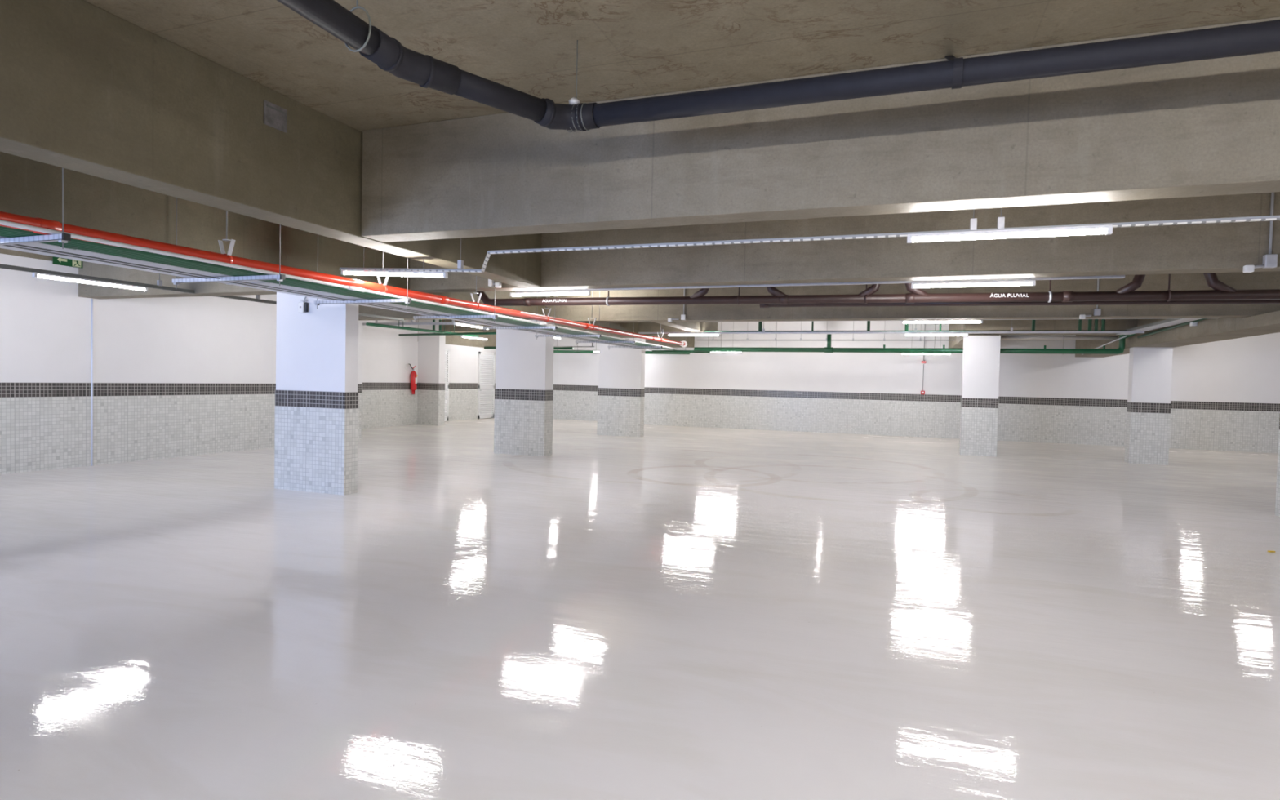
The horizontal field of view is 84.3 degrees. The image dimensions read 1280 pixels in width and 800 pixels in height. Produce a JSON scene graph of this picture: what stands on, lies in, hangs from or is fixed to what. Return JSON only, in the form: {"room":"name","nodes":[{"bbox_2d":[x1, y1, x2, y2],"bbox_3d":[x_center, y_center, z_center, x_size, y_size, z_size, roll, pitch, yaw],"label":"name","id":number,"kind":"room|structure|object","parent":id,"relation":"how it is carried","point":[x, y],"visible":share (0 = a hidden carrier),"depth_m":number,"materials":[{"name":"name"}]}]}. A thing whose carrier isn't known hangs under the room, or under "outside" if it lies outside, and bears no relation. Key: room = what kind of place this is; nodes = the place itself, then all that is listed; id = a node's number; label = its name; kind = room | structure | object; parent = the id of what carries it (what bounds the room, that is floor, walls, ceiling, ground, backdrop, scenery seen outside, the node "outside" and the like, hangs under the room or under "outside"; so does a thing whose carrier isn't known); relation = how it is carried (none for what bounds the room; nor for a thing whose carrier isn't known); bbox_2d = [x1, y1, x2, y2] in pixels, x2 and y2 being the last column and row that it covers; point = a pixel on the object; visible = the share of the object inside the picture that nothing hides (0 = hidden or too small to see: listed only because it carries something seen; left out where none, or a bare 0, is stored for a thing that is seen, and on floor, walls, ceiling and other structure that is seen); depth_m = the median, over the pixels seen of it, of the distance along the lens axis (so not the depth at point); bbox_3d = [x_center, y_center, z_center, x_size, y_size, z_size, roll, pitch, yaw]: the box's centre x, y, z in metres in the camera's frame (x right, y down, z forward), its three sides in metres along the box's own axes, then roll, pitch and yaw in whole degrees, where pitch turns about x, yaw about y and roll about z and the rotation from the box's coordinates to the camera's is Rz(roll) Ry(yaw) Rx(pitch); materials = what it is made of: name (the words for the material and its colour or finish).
{"room":"parking garage","nodes":[
{"label":"parking garage","id":0,"kind":"room"},
{"bbox_2d":[0,248,362,474],"bbox_3d":[-10.031,-0.694,6.745,0.296,3.560,20.400,2,2,20],"label":"wall","id":1,"kind":"structure","parent":0,"point":[173,377],"depth_m":11.29,"materials":[{"name":"white paint"}]},
{"bbox_2d":[52,256,82,268],"bbox_3d":[-8.444,-2.035,10.396,0.110,0.140,0.395,2,2,20],"label":"exit sign","id":2,"kind":"object","parent":1,"relation":"attached to","point":[55,260],"visible":0.8,"depth_m":10.37,"materials":[{"name":"green"}]},
{"bbox_2d":[91,298,93,466],"bbox_3d":[-8.393,-0.268,10.830,0.022,2.555,0.022,2,2,20],"label":"trim","id":3,"kind":"structure","parent":1,"relation":"attached to","point":[91,299],"depth_m":10.82,"materials":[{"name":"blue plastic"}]},
{"bbox_2d":[361,320,417,428],"bbox_3d":[-7.744,-0.991,19.306,0.356,3.560,4.770,2,2,20],"label":"wall","id":4,"kind":"structure","parent":0,"point":[388,400],"depth_m":20.27,"materials":[{"name":"white paint"}]},
{"bbox_2d":[405,363,417,394],"bbox_3d":[-6.834,-0.626,21.042,0.198,0.914,0.458,2,2,20],"label":"fire extinguisher","id":5,"kind":"object","parent":4,"relation":"attached to","point":[413,375],"visible":1,"depth_m":21.10,"materials":[{"name":"red"}]},
{"bbox_2d":[417,320,496,422],"bbox_3d":[-6.111,-1.095,24.351,0.356,3.560,5.830,2,2,20],"label":"wall","id":6,"kind":"structure","parent":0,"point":[464,352],"depth_m":24.17,"materials":[{"name":"white paint"}]},
{"bbox_2d":[444,348,449,422],"bbox_3d":[-6.452,-0.469,22.811,0.106,2.380,0.980,2,2,20],"label":"door","id":7,"kind":"structure","parent":6,"relation":"attached to","point":[446,351],"depth_m":23.19,"materials":[{"name":"white paint"}]},
{"bbox_2d":[477,351,495,419],"bbox_3d":[-5.499,-0.520,25.416,0.106,2.380,1.030,2,2,20],"label":"door","id":8,"kind":"structure","parent":6,"relation":"attached to","point":[486,373],"depth_m":25.40,"materials":[{"name":"white paint"}]},
{"bbox_2d":[552,337,599,421],"bbox_3d":[-2.583,-1.061,26.003,5.150,3.560,0.306,2,2,20],"label":"wall","id":9,"kind":"structure","parent":0,"point":[575,375],"depth_m":25.76,"materials":[{"name":"white paint"}]},
{"bbox_2d":[0,417,1279,799],"bbox_3d":[2.252,1.428,8.043,28.000,0.200,31.800,2,2,20],"label":"floor","id":10,"kind":"structure","parent":0,"point":[668,612],"depth_m":4.35,"materials":[{"name":"paint"}]},
{"bbox_2d":[274,292,358,495],"bbox_3d":[-4.120,-0.153,9.002,1.130,2.620,0.230,2,2,20],"label":"tiled column","id":11,"kind":"structure","parent":10,"relation":"on","point":[317,393],"depth_m":8.87,"materials":[{"name":"tile"}]},
{"bbox_2d":[297,296,308,313],"bbox_3d":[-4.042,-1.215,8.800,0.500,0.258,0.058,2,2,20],"label":"sensor box","id":12,"kind":"object","parent":11,"relation":"attached to","point":[303,307],"visible":0.89,"depth_m":8.85,"materials":[{"name":"white plastic"}]},
{"bbox_2d":[417,319,445,425],"bbox_3d":[-6.342,-1.020,21.495,0.784,3.560,0.305,2,2,20],"label":"pier","id":13,"kind":"object","parent":10,"relation":"on","point":[431,348],"visible":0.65,"depth_m":21.36,"materials":[{"name":"white paint"}]},
{"bbox_2d":[493,320,554,456],"bbox_3d":[-2.278,-0.247,13.891,1.110,2.620,0.340,2,2,20],"label":"tiled column","id":14,"kind":"structure","parent":10,"relation":"on","point":[524,392],"depth_m":13.73,"materials":[{"name":"white paint"}]},
{"bbox_2d":[596,337,645,436],"bbox_3d":[-0.504,-0.350,19.029,1.230,2.620,0.310,2,2,20],"label":"tiled column","id":15,"kind":"structure","parent":10,"relation":"on","point":[621,371],"depth_m":18.88,"materials":[{"name":"white paint"}]},
{"bbox_2d":[959,335,1000,456],"bbox_3d":[7.559,-0.097,15.737,0.735,2.660,0.260,2,2,20],"label":"tiled column","id":16,"kind":"structure","parent":10,"relation":"on","point":[979,417],"depth_m":15.62,"materials":[{"name":"white paint"}]},
{"bbox_2d":[1124,346,1173,465],"bbox_3d":[10.599,0.119,14.741,0.690,2.420,0.290,2,2,20],"label":"tiled column","id":17,"kind":"structure","parent":10,"relation":"on","point":[1150,368],"depth_m":14.62,"materials":[{"name":"white paint"}]},
{"bbox_2d":[1275,417,1279,516],"bbox_3d":[8.264,-0.329,8.461,0.795,3.560,0.350,2,2,20],"label":"tiled column","id":18,"kind":"structure","parent":10,"relation":"on","point":[1277,486],"depth_m":8.76,"materials":[{"name":"white paint"}]},
{"bbox_2d":[83,0,1279,132],"bbox_3d":[2.337,-2.354,7.938,28.000,0.250,31.800,2,2,20],"label":"ceiling","id":19,"kind":"structure","parent":0,"point":[627,48],"depth_m":4.24,"materials":[{"name":"concrete"}]},
{"bbox_2d":[0,167,71,248],"bbox_3d":[-4.292,-1.641,4.755,1.330,1.297,0.042,2,2,20],"label":"strut","id":20,"kind":"object","parent":19,"relation":"hanging from","point":[63,237],"visible":0.81,"depth_m":4.59,"materials":[{"name":"silver metal"}]},
{"bbox_2d":[0,219,679,350],"bbox_3d":[-2.442,-1.135,8.273,0.040,0.148,19.900,2,2,20],"label":"conduit","id":21,"kind":"object","parent":20,"relation":"on","point":[2,222],"visible":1,"depth_m":5.92,"materials":[{"name":"white plastic"}]},
{"bbox_2d":[78,261,276,298],"bbox_3d":[-6.454,-1.987,10.044,4.090,0.997,0.300,2,2,20],"label":"concrete beam","id":22,"kind":"structure","parent":19,"relation":"attached to","point":[94,269],"depth_m":10.17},
{"bbox_2d":[0,263,404,320],"bbox_3d":[-6.207,-1.972,9.688,0.040,0.997,9.016,2,2,20],"label":"rail","id":23,"kind":"object","parent":19,"relation":"hanging from","point":[159,283],"visible":0.77,"depth_m":9.15,"materials":[{"name":"grey"}]},
{"bbox_2d":[32,272,147,291],"bbox_3d":[-6.627,-1.428,8.585,0.042,0.059,1.284,2,2,20],"label":"tube light","id":24,"kind":"object","parent":23,"relation":"attached to","point":[34,274],"visible":1,"depth_m":8.51,"materials":[{"name":"white"}]},
{"bbox_2d":[217,210,235,263],"bbox_3d":[-3.393,-1.700,5.809,0.155,1.198,0.036,2,2,20],"label":"hanger","id":25,"kind":"object","parent":19,"relation":"hanging from","point":[228,254],"visible":0.6,"depth_m":5.81,"materials":[{"name":"metal"}]},
{"bbox_2d":[0,211,687,347],"bbox_3d":[-2.390,-1.236,8.598,0.170,0.201,20.550,2,2,20],"label":"pipe","id":26,"kind":"object","parent":25,"relation":"hanging from","point":[38,222],"visible":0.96,"depth_m":6.43,"materials":[{"name":"metal"}]},
{"bbox_2d":[172,197,285,288],"bbox_3d":[-3.708,-1.667,6.351,1.330,1.307,0.042,2,2,20],"label":"strut","id":27,"kind":"object","parent":19,"relation":"hanging from","point":[280,277],"visible":0.84,"depth_m":6.32,"materials":[{"name":"silver metal"}]},
{"bbox_2d":[0,0,542,287],"bbox_3d":[-3.998,-1.762,2.025,0.295,0.890,15.120,2,2,20],"label":"concrete beam","id":28,"kind":"structure","parent":19,"relation":"attached to","point":[85,88],"depth_m":4.50,"materials":[{"name":"concrete"}]},
{"bbox_2d":[263,99,287,133],"bbox_3d":[-2.667,-2.075,5.179,0.020,0.170,0.200,2,2,20],"label":"sleeve patch","id":29,"kind":"object","parent":28,"relation":"attached to","point":[275,117],"visible":1,"depth_m":5.17,"materials":[{"name":"grey"}]},
{"bbox_2d":[0,151,694,347],"bbox_3d":[-3.810,-1.946,9.690,1.120,0.940,29.650,2,2,20],"label":"concrete beam","id":30,"kind":"structure","parent":19,"relation":"attached to","point":[29,188],"depth_m":6.70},
{"bbox_2d":[344,0,371,52],"bbox_3d":[-1.309,-1.898,3.275,0.163,0.566,0.010,2,2,20],"label":"hanger","id":31,"kind":"object","parent":19,"relation":"hanging from","point":[357,6],"visible":0.8,"depth_m":3.26,"materials":[{"name":"grey"}]},
{"bbox_2d":[314,234,411,308],"bbox_3d":[-3.124,-1.693,7.947,1.330,1.318,0.042,2,2,20],"label":"strut","id":32,"kind":"object","parent":19,"relation":"hanging from","point":[408,300],"visible":0.84,"depth_m":7.93,"materials":[{"name":"silver metal"}]},
{"bbox_2d":[0,244,645,349],"bbox_3d":[-3.313,-1.175,8.538,0.250,0.164,19.800,2,2,20],"label":"cable tray","id":33,"kind":"object","parent":32,"relation":"on","point":[1,246],"visible":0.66,"depth_m":6.49,"materials":[{"name":"metal"}]},
{"bbox_2d":[377,251,389,293],"bbox_3d":[-2.747,-1.738,7.574,0.155,1.192,0.036,2,2,20],"label":"hanger","id":34,"kind":"object","parent":19,"relation":"hanging from","point":[384,284],"visible":0.45,"depth_m":7.58,"materials":[{"name":"metal"}]},
{"bbox_2d":[358,305,445,319],"bbox_3d":[-4.728,-2.133,14.756,4.090,0.890,0.300,2,2,20],"label":"concrete beam","id":35,"kind":"structure","parent":19,"relation":"attached to","point":[363,309],"depth_m":14.86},
{"bbox_2d":[362,320,481,325],"bbox_3d":[-5.086,-2.253,17.366,5.016,0.810,0.060,2,2,20],"label":"rail","id":36,"kind":"object","parent":19,"relation":"hanging from","point":[412,322],"visible":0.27,"depth_m":17.49,"materials":[{"name":"metal"}]},
{"bbox_2d":[365,320,479,337],"bbox_3d":[-5.343,-2.190,17.834,0.070,0.975,3.921,2,2,26],"label":"pipe","id":37,"kind":"object","parent":19,"relation":"hanging from","point":[366,323],"visible":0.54,"depth_m":17.32,"materials":[{"name":"metal"}]},
{"bbox_2d":[398,332,496,335],"bbox_3d":[-4.293,-2.152,18.090,4.602,1.016,0.052,2,2,21],"label":"pipe","id":38,"kind":"object","parent":19,"relation":"hanging from","point":[477,333],"visible":0.41,"depth_m":18.34,"materials":[{"name":"metal"}]},
{"bbox_2d":[441,319,496,331],"bbox_3d":[-3.421,-2.351,20.430,5.340,0.710,0.300,2,2,20],"label":"concrete beam","id":39,"kind":"structure","parent":19,"relation":"attached to","point":[447,327],"depth_m":21.00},
{"bbox_2d":[453,321,489,329],"bbox_3d":[-3.433,-2.017,14.508,0.042,1.050,1.244,2,2,20],"label":"tube light","id":40,"kind":"object","parent":19,"relation":"hanging from","point":[455,322],"visible":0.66,"depth_m":14.36,"materials":[{"name":"white"}]},
{"bbox_2d":[460,324,488,340],"bbox_3d":[-4.416,-2.161,18.918,0.042,1.050,1.234,2,2,20],"label":"tube light","id":41,"kind":"object","parent":19,"relation":"hanging from","point":[464,336],"visible":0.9,"depth_m":18.92,"materials":[{"name":"white"}]},
{"bbox_2d":[470,275,482,310],"bbox_3d":[-2.135,-1.773,9.246,0.155,1.186,0.036,2,2,20],"label":"hanger","id":42,"kind":"object","parent":19,"relation":"hanging from","point":[480,295],"visible":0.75,"depth_m":9.25,"materials":[{"name":"metal"}]},
{"bbox_2d":[482,291,557,331],"bbox_3d":[-1.911,-1.748,11.262,1.330,1.339,0.042,2,2,20],"label":"strut","id":43,"kind":"object","parent":19,"relation":"hanging from","point":[554,327],"visible":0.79,"depth_m":11.22,"materials":[{"name":"silver metal"}]},
{"bbox_2d":[484,346,573,349],"bbox_3d":[-3.570,-2.192,22.617,3.152,1.155,0.090,2,2,18],"label":"pipe","id":44,"kind":"object","parent":19,"relation":"hanging from","point":[485,347],"visible":0.31,"depth_m":22.29,"materials":[{"name":"metal"}]},
{"bbox_2d":[534,296,601,339],"bbox_3d":[-1.310,-1.774,12.905,1.330,1.349,0.042,2,2,20],"label":"strut","id":45,"kind":"object","parent":19,"relation":"hanging from","point":[536,335],"visible":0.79,"depth_m":12.89,"materials":[{"name":"silver metal"}]},
{"bbox_2d":[565,40,590,132],"bbox_3d":[-0.377,-1.916,4.307,0.125,0.547,0.160,2,2,20],"label":"hanger","id":46,"kind":"object","parent":19,"relation":"hanging from","point":[574,100],"visible":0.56,"depth_m":4.28,"materials":[{"name":"grey"}]},
{"bbox_2d":[276,0,1279,131],"bbox_3d":[1.350,-1.577,0.769,6.889,0.172,5.629,2,2,20],"label":"pipe","id":47,"kind":"object","parent":46,"relation":"hanging from","point":[387,52],"visible":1,"depth_m":3.57,"materials":[{"name":"grey plastic"}]},
{"bbox_2d":[575,322,635,345],"bbox_3d":[-0.709,-1.801,14.549,1.330,1.360,0.042,2,2,20],"label":"strut","id":48,"kind":"object","parent":19,"relation":"hanging from","point":[576,342],"visible":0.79,"depth_m":14.53,"materials":[{"name":"silver metal"}]},
{"bbox_2d":[605,290,609,306],"bbox_3d":[-0.444,-1.852,10.137,0.024,1.002,0.132,2,2,20],"label":"hanger","id":49,"kind":"object","parent":19,"relation":"hanging from","point":[607,297],"visible":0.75,"depth_m":10.10,"materials":[{"name":"metal"}]},
{"bbox_2d":[476,272,1279,306],"bbox_3d":[2.487,-1.728,9.068,10.656,1.058,0.126,2,2,20],"label":"pipe","id":50,"kind":"object","parent":49,"relation":"hanging from","point":[1221,291],"visible":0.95,"depth_m":8.69,"materials":[{"name":"brown paint"}]},
{"bbox_2d":[779,294,788,304],"bbox_3d":[1.893,-1.321,9.293,0.101,0.127,0.126,2,2,20],"label":"socket","id":51,"kind":"object","parent":50,"relation":"attached to","point":[784,299],"depth_m":9.24,"materials":[{"name":"brown paint"}]},
{"bbox_2d":[905,293,915,303],"bbox_3d":[3.348,-1.261,8.761,0.101,0.127,0.126,2,2,20],"label":"socket","id":52,"kind":"object","parent":50,"relation":"attached to","point":[909,297],"depth_m":8.71,"materials":[{"name":"brown paint"}]},
{"bbox_2d":[760,299,1279,307],"bbox_3d":[4.589,-1.176,8.522,6.300,0.125,0.084,2,2,20],"label":"pipe","id":53,"kind":"object","parent":50,"relation":"attached to","point":[1252,301],"visible":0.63,"depth_m":8.45,"materials":[{"name":"brown paint"}]},
{"bbox_2d":[1062,291,1073,302],"bbox_3d":[4.944,-1.196,8.179,0.101,0.127,0.126,2,2,20],"label":"socket","id":54,"kind":"object","parent":50,"relation":"attached to","point":[1067,296],"depth_m":8.13,"materials":[{"name":"brown paint"}]},
{"bbox_2d":[553,342,689,354],"bbox_3d":[-1.382,-2.188,24.452,6.502,1.168,0.100,2,2,21],"label":"pipe","id":55,"kind":"object","parent":19,"relation":"hanging from","point":[557,350],"visible":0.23,"depth_m":24.57,"materials":[{"name":"metal"}]},
{"bbox_2d":[607,325,662,348],"bbox_3d":[-0.108,-1.828,16.192,1.330,1.370,0.042,2,2,20],"label":"strut","id":56,"kind":"object","parent":19,"relation":"hanging from","point":[608,347],"visible":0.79,"depth_m":16.16,"materials":[{"name":"silver metal"}]},
{"bbox_2d":[638,321,717,336],"bbox_3d":[0.974,-2.099,18.160,2.045,0.890,0.250,2,2,20],"label":"concrete beam","id":57,"kind":"structure","parent":19,"relation":"attached to","point":[643,326],"depth_m":18.23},
{"bbox_2d":[652,348,711,352],"bbox_3d":[1.115,-1.917,18.991,1.653,1.293,0.070,2,2,24],"label":"pipe","id":58,"kind":"object","parent":19,"relation":"hanging from","point":[685,350],"visible":0.62,"depth_m":19.03,"materials":[{"name":"metal"}]},
{"bbox_2d":[656,321,715,332],"bbox_3d":[0.918,-2.025,15.461,0.295,0.890,4.860,2,2,20],"label":"concrete beam","id":59,"kind":"structure","parent":19,"relation":"attached to","point":[692,326],"depth_m":15.95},
{"bbox_2d":[339,207,1279,272],"bbox_3d":[1.450,-1.653,5.455,9.937,1.054,0.544,2,2,20],"label":"cable tray","id":60,"kind":"object","parent":19,"relation":"hanging from","point":[1001,220],"visible":0.91,"depth_m":5.25,"materials":[{"name":"grey"}]},
{"bbox_2d":[341,254,448,278],"bbox_3d":[-2.497,-1.768,7.163,1.296,1.096,0.042,2,2,20],"label":"tube light","id":61,"kind":"object","parent":60,"relation":"hanging from","point":[344,272],"visible":0.94,"depth_m":7.15,"materials":[{"name":"white"}]},
{"bbox_2d":[906,224,1112,243],"bbox_3d":[2.487,-1.128,4.819,1.248,0.059,0.042,2,2,20],"label":"tube light","id":62,"kind":"object","parent":60,"relation":"hanging from","point":[1107,229],"visible":1,"depth_m":4.79,"materials":[{"name":"white"}]},
{"bbox_2d":[515,275,1124,292],"bbox_3d":[1.660,-1.817,8.537,7.166,0.887,0.060,2,2,20],"label":"pipe","id":63,"kind":"object","parent":19,"relation":"hanging from","point":[1109,276],"visible":0.5,"depth_m":8.24,"materials":[{"name":"metal"}]},
{"bbox_2d":[510,290,591,297],"bbox_3d":[-1.216,-1.882,9.567,1.204,0.945,0.042,2,2,20],"label":"tube light","id":64,"kind":"object","parent":63,"relation":"hanging from","point":[566,292],"visible":0.93,"depth_m":9.55,"materials":[{"name":"white"}]},
{"bbox_2d":[911,280,1035,288],"bbox_3d":[3.656,-1.274,7.796,1.244,0.059,0.042,2,2,20],"label":"tube light","id":65,"kind":"object","parent":63,"relation":"hanging from","point":[1018,282],"visible":1,"depth_m":7.77,"materials":[{"name":"white"}]},
{"bbox_2d":[361,16,1279,242],"bbox_3d":[1.861,-1.702,4.600,8.885,0.890,0.280,2,2,20],"label":"concrete beam","id":66,"kind":"structure","parent":19,"relation":"attached to","point":[1211,126],"depth_m":4.63,"materials":[{"name":"concrete"}]},
{"bbox_2d":[696,321,954,341],"bbox_3d":[4.906,-2.060,19.517,6.917,0.865,0.081,2,2,20],"label":"pipe","id":67,"kind":"object","parent":19,"relation":"hanging from","point":[713,340],"visible":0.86,"depth_m":19.51,"materials":[{"name":"grey"}]},
{"bbox_2d":[409,191,1279,293],"bbox_3d":[2.010,-1.794,8.026,10.960,0.890,0.280,2,2,20],"label":"concrete beam","id":68,"kind":"structure","parent":19,"relation":"attached to","point":[1216,247],"depth_m":7.55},
{"bbox_2d":[413,288,497,322],"bbox_3d":[-2.522,-1.276,9.631,1.330,0.438,0.042,2,2,20],"label":"strut","id":69,"kind":"object","parent":68,"relation":"attached to","point":[494,317],"visible":0.92,"depth_m":9.57,"materials":[{"name":"silver metal"}]},
{"bbox_2d":[0,232,661,349],"bbox_3d":[-2.834,-1.148,8.278,0.048,0.156,19.640,2,2,20],"label":"pipe","id":70,"kind":"object","parent":69,"relation":"on","point":[6,234],"visible":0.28,"depth_m":6.15,"materials":[{"name":"metal"}]},
{"bbox_2d":[0,231,664,349],"bbox_3d":[-2.748,-1.149,8.310,0.052,0.161,19.760,2,2,20],"label":"pipe","id":71,"kind":"object","parent":69,"relation":"on","point":[2,232],"visible":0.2,"depth_m":6.08,"materials":[{"name":"metal"}]},
{"bbox_2d":[488,279,501,288],"bbox_3d":[-1.891,-1.577,9.214,0.080,0.245,0.279,0,2,-39],"label":"junction box","id":72,"kind":"object","parent":68,"relation":"attached to","point":[491,282],"visible":0.73,"depth_m":9.24,"materials":[{"name":"white plastic"}]},
{"bbox_2d":[1242,192,1277,272],"bbox_3d":[5.689,-1.640,6.471,0.271,0.945,0.082,1,2,5],"label":"junction box","id":73,"kind":"object","parent":68,"relation":"attached to","point":[1269,260],"visible":0.98,"depth_m":6.46,"materials":[{"name":"metal"}]},
{"bbox_2d":[638,320,1144,333],"bbox_3d":[4.795,-1.903,15.217,10.266,0.945,0.044,2,2,20],"label":"pipe","id":74,"kind":"object","parent":19,"relation":"hanging from","point":[1011,328],"visible":0.8,"depth_m":15.09,"materials":[{"name":"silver metal"}]},
{"bbox_2d":[903,333,968,336],"bbox_3d":[6.152,-1.363,14.709,1.244,0.059,0.042,2,2,20],"label":"tube light","id":75,"kind":"object","parent":74,"relation":"hanging from","point":[904,334],"visible":1,"depth_m":14.69,"materials":[{"name":"white"}]},
{"bbox_2d":[1115,318,1201,334],"bbox_3d":[9.108,-1.321,12.351,0.250,0.055,4.500,2,2,20],"label":"cable tray","id":76,"kind":"object","parent":74,"relation":"on","point":[1170,322],"visible":0.55,"depth_m":12.24,"materials":[{"name":"metal"}]},
{"bbox_2d":[544,271,1279,322],"bbox_3d":[5.471,-1.757,11.031,15.400,0.975,0.340,2,2,20],"label":"concrete beam","id":77,"kind":"structure","parent":19,"relation":"attached to","point":[1271,279],"depth_m":11.18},
{"bbox_2d":[667,288,685,321],"bbox_3d":[0.665,-1.889,12.536,0.322,1.010,0.079,1,2,6],"label":"junction box","id":78,"kind":"object","parent":77,"relation":"attached to","point":[682,316],"visible":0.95,"depth_m":12.53,"materials":[{"name":"white plastic"}]},
{"bbox_2d":[1079,279,1101,319],"bbox_3d":[6.613,-1.692,10.364,0.294,1.015,0.080,1,2,4],"label":"junction box","id":79,"kind":"object","parent":77,"relation":"attached to","point":[1097,312],"visible":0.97,"depth_m":10.36,"materials":[{"name":"metal"}]},
{"bbox_2d":[693,321,1136,354],"bbox_3d":[5.774,-1.741,16.377,9.502,1.290,0.791,2,2,20],"label":"pipe","id":80,"kind":"object","parent":19,"relation":"hanging from","point":[828,348],"visible":0.86,"depth_m":16.52,"materials":[{"name":"metal"}]},
{"bbox_2d":[704,319,1126,332],"bbox_3d":[5.578,-1.904,15.282,8.724,0.912,0.084,2,2,20],"label":"pipe","id":81,"kind":"object","parent":19,"relation":"hanging from","point":[1090,321],"visible":0.24,"depth_m":14.98,"materials":[{"name":"metal"}]},
{"bbox_2d":[900,323,951,355],"bbox_3d":[7.508,-1.796,18.518,1.238,1.220,0.042,2,2,20],"label":"tube light","id":82,"kind":"object","parent":19,"relation":"hanging from","point":[941,323],"visible":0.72,"depth_m":18.51,"materials":[{"name":"white"}]},
{"bbox_2d":[945,55,963,88],"bbox_3d":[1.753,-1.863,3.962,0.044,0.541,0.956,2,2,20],"label":"hanger","id":83,"kind":"object","parent":19,"relation":"hanging from","point":[957,62],"visible":0.89,"depth_m":3.53,"materials":[{"name":"grey metal"}]},
{"bbox_2d":[948,323,999,348],"bbox_3d":[8.526,-1.895,18.223,0.725,0.960,5.150,2,2,20],"label":"concrete beam","id":84,"kind":"structure","parent":19,"relation":"attached to","point":[957,343],"depth_m":18.24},
{"bbox_2d":[1000,335,1118,340],"bbox_3d":[9.157,-1.383,15.686,2.451,0.105,0.090,2,2,20],"label":"pipe","id":85,"kind":"object","parent":84,"relation":"attached to","point":[1002,337],"visible":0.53,"depth_m":15.61,"materials":[{"name":"beige"}]},
{"bbox_2d":[776,317,1218,321],"bbox_3d":[4.896,-1.804,11.784,7.816,0.948,0.056,2,2,20],"label":"rail","id":86,"kind":"object","parent":19,"relation":"hanging from","point":[1213,317],"visible":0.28,"depth_m":11.37,"materials":[{"name":"silver metal"}]},
{"bbox_2d":[901,320,982,324],"bbox_3d":[5.000,-1.299,11.735,1.244,0.059,0.042,2,2,20],"label":"tube light","id":87,"kind":"object","parent":86,"relation":"hanging from","point":[903,322],"visible":0.88,"depth_m":11.72,"materials":[{"name":"white"}]},
{"bbox_2d":[964,319,1137,334],"bbox_3d":[8.783,-1.852,15.255,3.245,0.870,0.250,2,2,20],"label":"concrete beam","id":88,"kind":"structure","parent":19,"relation":"attached to","point":[1042,324],"depth_m":15.15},
{"bbox_2d":[1165,274,1172,301],"bbox_3d":[5.874,-1.619,7.830,0.024,1.055,0.132,2,2,20],"label":"hanger","id":89,"kind":"object","parent":19,"relation":"hanging from","point":[1169,275],"visible":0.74,"depth_m":7.82,"materials":[{"name":"brown paint"}]},
{"bbox_2d":[1075,311,1279,357],"bbox_3d":[10.423,-1.647,14.057,0.670,1.140,11.680,2,2,20],"label":"concrete beam","id":90,"kind":"structure","parent":19,"relation":"attached to","point":[1209,330],"depth_m":11.86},
{"bbox_2d":[1137,318,1207,337],"bbox_3d":[9.320,-1.290,12.220,0.050,0.168,4.401,2,2,20],"label":"pipe","id":91,"kind":"object","parent":90,"relation":"attached to","point":[1198,320],"visible":0.62,"depth_m":12.64,"materials":[{"name":"metal"}]},
{"bbox_3d":[-4.882,-1.615,3.139,1.330,1.287,0.042,2,2,20],"label":"strut","id":92,"kind":"object","parent":19,"relation":"hanging from","visible":0},
{"bbox_2d":[2,244,643,349],"bbox_3d":[-3.217,-1.134,8.397,0.030,0.126,19.600,2,2,20],"label":"cable","id":93,"kind":"object","parent":92,"relation":"on","point":[2,245],"visible":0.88,"depth_m":6.51,"materials":[{"name":"grey plastic"}]},
{"bbox_2d":[0,234,657,349],"bbox_3d":[-2.920,-1.155,8.246,0.060,0.165,19.520,2,2,20],"label":"pipe","id":94,"kind":"object","parent":92,"relation":"on","point":[2,235],"visible":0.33,"depth_m":6.16,"materials":[{"name":"metal"}]},
{"bbox_2d":[0,235,658,349],"bbox_3d":[-3.041,-1.166,8.439,0.270,0.164,19.800,2,2,20],"label":"cable tray","id":95,"kind":"object","parent":92,"relation":"on","point":[39,245],"visible":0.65,"depth_m":6.67,"materials":[{"name":"metal"}]},
{"bbox_2d":[13,244,652,350],"bbox_3d":[-3.072,-1.124,8.344,0.030,0.126,19.600,2,2,20],"label":"cable","id":96,"kind":"object","parent":95,"relation":"hanging from","point":[14,244],"visible":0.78,"depth_m":6.53,"materials":[{"name":"grey plastic"}]},
{"bbox_2d":[0,229,670,350],"bbox_3d":[-2.662,-1.145,8.343,0.048,0.157,19.880,2,2,20],"label":"pipe","id":97,"kind":"object","parent":92,"relation":"on","point":[3,230],"visible":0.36,"depth_m":5.99,"materials":[{"name":"metal"}]},
{"bbox_2d":[0,226,675,350],"bbox_3d":[-2.575,-1.149,8.375,0.060,0.168,20.000,2,2,20],"label":"pipe","id":98,"kind":"object","parent":92,"relation":"on","point":[118,248],"visible":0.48,"depth_m":6.07,"materials":[{"name":"metal"}]},
{"bbox_2d":[667,333,719,336],"bbox_3d":[1.252,-1.526,16.531,1.264,0.059,0.042,2,2,20],"label":"tube light","id":99,"kind":"object","parent":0,"point":[668,335],"visible":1,"depth_m":16.51,"materials":[{"name":"white"}]},
{"bbox_2d":[644,320,1279,453],"bbox_3d":[9.986,-0.639,21.012,21.900,3.560,1.056,2,2,20],"label":"wall","id":100,"kind":"structure","parent":0,"point":[1225,394],"depth_m":20.97,"materials":[{"name":"white paint"}]},
{"bbox_2d":[920,323,925,394],"bbox_3d":[8.423,-1.309,20.974,0.130,2.290,0.073,2,2,20],"label":"fire alarm","id":101,"kind":"object","parent":100,"relation":"attached to","point":[923,362],"visible":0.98,"depth_m":20.98,"materials":[{"name":"red"}]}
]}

